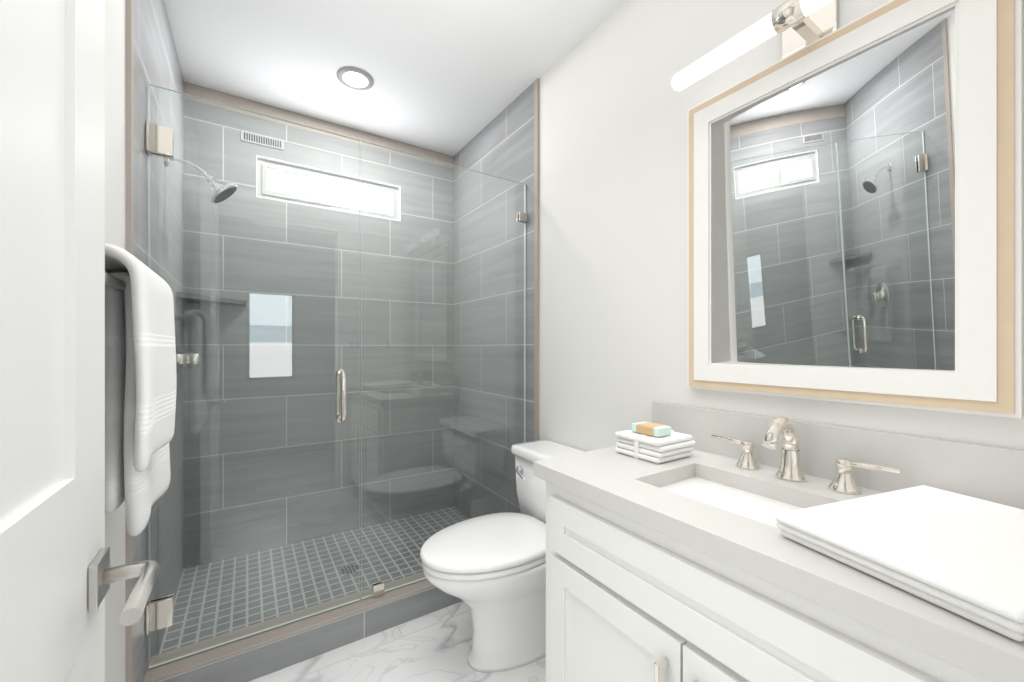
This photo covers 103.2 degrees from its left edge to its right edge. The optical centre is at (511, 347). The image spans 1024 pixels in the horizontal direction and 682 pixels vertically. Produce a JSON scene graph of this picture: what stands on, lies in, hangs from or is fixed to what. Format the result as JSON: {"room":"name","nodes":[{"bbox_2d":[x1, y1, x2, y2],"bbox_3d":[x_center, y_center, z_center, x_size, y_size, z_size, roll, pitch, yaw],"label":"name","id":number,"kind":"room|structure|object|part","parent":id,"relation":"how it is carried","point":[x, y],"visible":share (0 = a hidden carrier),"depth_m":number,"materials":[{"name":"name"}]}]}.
{"room":"bathroom","nodes":[
{"label":"bathroom","id":0,"kind":"room"},
{"bbox_2d":[105,0,124,681],"bbox_3d":[-0.979,-0.090,0.903,0.100,2.460,2.820,0,0,-33],"label":"wall","id":1,"kind":"structure","parent":0,"point":[115,236],"depth_m":1.02,"materials":[{"name":"white paint"}]},
{"bbox_2d":[105,243,176,535],"bbox_3d":[-0.777,0.092,0.819,0.146,0.513,0.642,0,0,-33],"label":"towel","id":2,"kind":"object","parent":1,"relation":"attached to","point":[140,377],"visible":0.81,"depth_m":0.73,"materials":[{"name":"white fabric"}]},
{"bbox_2d":[125,0,183,681],"bbox_3d":[-1.338,-0.090,1.559,0.012,2.460,1.088,0,0,-33],"label":"shower wall tile","id":3,"kind":"structure","parent":1,"relation":"attached to","point":[151,56],"depth_m":1.40,"materials":[{"name":"grey tile"}]},
{"bbox_2d":[176,345,200,373],"bbox_3d":[-1.395,0.055,1.742,0.094,0.170,0.171,0,0,-33],"label":"shower valve","id":4,"kind":"object","parent":3,"relation":"attached to","point":[184,357],"depth_m":1.73,"materials":[{"name":"silver metal"}]},
{"bbox_2d":[164,158,237,203],"bbox_3d":[-1.240,-0.672,1.627,0.231,0.172,0.122,0,0,-33],"label":"shower head","id":5,"kind":"object","parent":3,"relation":"attached to","point":[215,189],"depth_m":1.63},
{"bbox_2d":[164,0,624,156],"bbox_3d":[-0.142,-1.350,0.533,2.300,0.060,4.350,0,0,-33],"label":"ceiling","id":6,"kind":"structure","parent":0,"point":[453,78],"depth_m":1.82,"materials":[{"name":"white paint"}]},
{"bbox_2d":[337,66,373,89],"bbox_3d":[-0.768,-1.316,1.993,0.170,0.008,0.170,0,0,-33],"label":"recessed light","id":7,"kind":"object","parent":6,"relation":"in","point":[356,78],"visible":1,"depth_m":1.98,"materials":[{"name":"grey plastic"}]},
{"bbox_2d":[249,601,545,681],"bbox_3d":[-0.142,1.170,0.533,2.300,0.060,4.350,0,0,-33],"label":"floor","id":8,"kind":"structure","parent":0,"point":[435,646],"depth_m":1.48,"materials":[{"name":"stone"}]},
{"bbox_2d":[143,572,462,681],"bbox_3d":[-0.544,1.080,1.684,1.480,0.120,0.126,0,0,-33],"label":"shower curb","id":9,"kind":"structure","parent":8,"relation":"on","point":[255,656],"depth_m":1.48,"materials":[{"name":"tile"}]},
{"bbox_2d":[145,84,526,667],"bbox_3d":[-0.541,0.093,1.680,1.458,1.851,0.138,0,0,-33],"label":"glass","id":10,"kind":"object","parent":9,"relation":"on","point":[160,610],"visible":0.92,"depth_m":1.54,"materials":[{"name":"clear glass"}]},
{"bbox_3d":[-0.881,0.091,1.460,0.639,1.846,0.010,0,0,-33],"label":"door","id":11,"kind":"part","parent":10,"relation":"part of","materials":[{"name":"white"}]},
{"bbox_2d":[160,506,467,653],"bbox_3d":[-0.798,1.120,2.075,1.460,0.040,0.810,0,0,-33],"label":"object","id":12,"kind":"structure","parent":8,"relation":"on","point":[299,559],"depth_m":1.96,"materials":[{"name":"tile"}]},
{"bbox_2d":[339,564,360,574],"bbox_3d":[-0.802,1.098,2.007,0.100,0.004,0.100,0,0,-33],"label":"floor drain","id":13,"kind":"object","parent":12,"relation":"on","point":[351,566],"depth_m":2.00,"materials":[{"name":"silver metal"}]},
{"bbox_2d":[420,439,586,672],"bbox_3d":[-0.002,0.787,1.549,0.711,0.706,0.476,0,0,-33],"label":"toilet","id":14,"kind":"object","parent":8,"relation":"on","point":[489,570],"visible":0.62,"depth_m":1.44,"materials":[{"name":"white ceramic"}]},
{"bbox_3d":[-0.086,0.721,1.494,0.510,0.054,0.384,0,0,-33],"label":"seat","id":15,"kind":"part","parent":14,"relation":"part of","materials":[{"name":"white ceramic"}]},
{"bbox_3d":[0.192,0.594,1.675,0.249,0.320,0.476,0,0,-33],"label":"tank","id":16,"kind":"part","parent":14,"relation":"part of","materials":[{"name":"white ceramic"}]},
{"bbox_2d":[533,401,1023,681],"bbox_3d":[0.521,0.652,0.889,0.556,0.976,0.917,0,0,-33],"label":"bathroom vanity","id":17,"kind":"object","parent":8,"relation":"on","point":[697,566],"visible":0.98,"depth_m":0.81,"materials":[{"name":"white paint"}]},
{"bbox_2d":[615,421,695,463],"bbox_3d":[0.425,0.274,1.211,0.167,0.090,0.164,0,0,-33],"label":"stack","id":18,"kind":"object","parent":17,"relation":"on","point":[653,442],"visible":1,"depth_m":1.16,"materials":[{"name":"white fabric"}]},
{"bbox_2d":[711,416,901,494],"bbox_3d":[0.646,0.242,0.971,0.155,0.156,0.401,0,0,-33],"label":"faucet","id":19,"kind":"object","parent":17,"relation":"on","point":[790,478],"depth_m":0.97,"materials":[{"name":"silver metal"}]},
{"bbox_2d":[775,485,1023,641],"bbox_3d":[0.690,0.299,0.629,0.430,0.039,0.280,0,0,-20],"label":"folded towel","id":20,"kind":"object","parent":17,"relation":"on","point":[959,554],"visible":1,"depth_m":0.58,"materials":[{"name":"white fabric"}]},
{"bbox_2d":[539,0,1023,450],"bbox_3d":[0.347,-0.090,1.763,0.100,2.460,2.820,0,0,-33],"label":"wall","id":21,"kind":"structure","parent":0,"point":[614,106],"depth_m":1.52,"materials":[{"name":"white paint"}]},
{"bbox_2d":[453,78,538,518],"bbox_3d":[-0.137,-0.090,2.405,0.012,2.460,0.978,0,0,-33],"label":"shower wall tile","id":22,"kind":"structure","parent":21,"relation":"attached to","point":[504,143],"depth_m":2.32,"materials":[{"name":"grey tile"}]},
{"bbox_2d":[671,0,837,91],"bbox_3d":[0.703,-0.805,0.999,0.132,0.090,0.640,0,0,-33],"label":"sconce","id":23,"kind":"object","parent":21,"relation":"attached to","point":[798,24],"visible":0.88,"depth_m":1.03,"materials":[{"name":"white glass"}]},
{"bbox_2d":[687,0,1022,418],"bbox_3d":[0.749,-0.315,1.023,0.029,0.890,0.670,0,0,-33],"label":"wall mirror","id":24,"kind":"object","parent":21,"relation":"attached to","point":[855,211],"visible":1,"depth_m":0.92,"materials":[{"name":"white wood"}]},
{"bbox_3d":[-1.054,-0.090,2.469,1.480,2.460,0.110,0,0,-33],"label":"wall","id":25,"kind":"structure","parent":0,"visible":0},
{"bbox_2d":[176,292,245,304],"bbox_3d":[-1.451,-0.234,1.979,0.260,0.022,0.260,0,0,-33],"label":"shower shelf","id":26,"kind":"object","parent":25,"relation":"attached to","point":[193,299],"depth_m":1.96,"materials":[{"name":"grey stone"}]},
{"bbox_2d":[184,82,452,567],"bbox_3d":[-1.045,-0.090,2.456,1.480,2.460,0.102,0,0,-33],"label":"shower wall tile","id":27,"kind":"structure","parent":25,"relation":"attached to","point":[230,99],"depth_m":2.31,"materials":[{"name":"grey tile"}]},
{"bbox_2d":[241,130,283,149],"bbox_3d":[-1.348,-1.119,2.197,0.200,0.053,0.007,0,0,-33],"label":"air vent grille","id":28,"kind":"object","parent":27,"relation":"attached to","point":[260,140],"depth_m":2.19,"materials":[{"name":"grey plastic"}]},
{"bbox_2d":[256,155,400,220],"bbox_3d":[-1.065,-0.922,2.426,0.785,0.225,0.067,0,0,-33],"label":"transom","id":29,"kind":"object","parent":25,"relation":"in","point":[343,202],"depth_m":2.39,"materials":[{"name":"white glass"}]},
{"bbox_3d":[0.419,-0.090,0.201,1.480,2.460,0.120,0,0,-33],"label":"wall","id":30,"kind":"structure","parent":0,"visible":0},
{"bbox_2d":[0,0,104,681],"bbox_3d":[-0.374,0.114,0.233,0.040,2.028,0.762,0,0,-33],"label":"door leaf","id":31,"kind":"structure","parent":30,"relation":"in","point":[52,300],"depth_m":0.43,"materials":[{"name":"white paint"}]},
{"bbox_2d":[88,547,159,625],"bbox_3d":[-0.486,0.300,0.503,0.066,0.056,0.153,0,0,-33],"label":"door lever","id":32,"kind":"object","parent":31,"relation":"attached to","point":[102,575],"visible":1,"depth_m":0.51,"materials":[{"name":"silver metal"}]}
]}

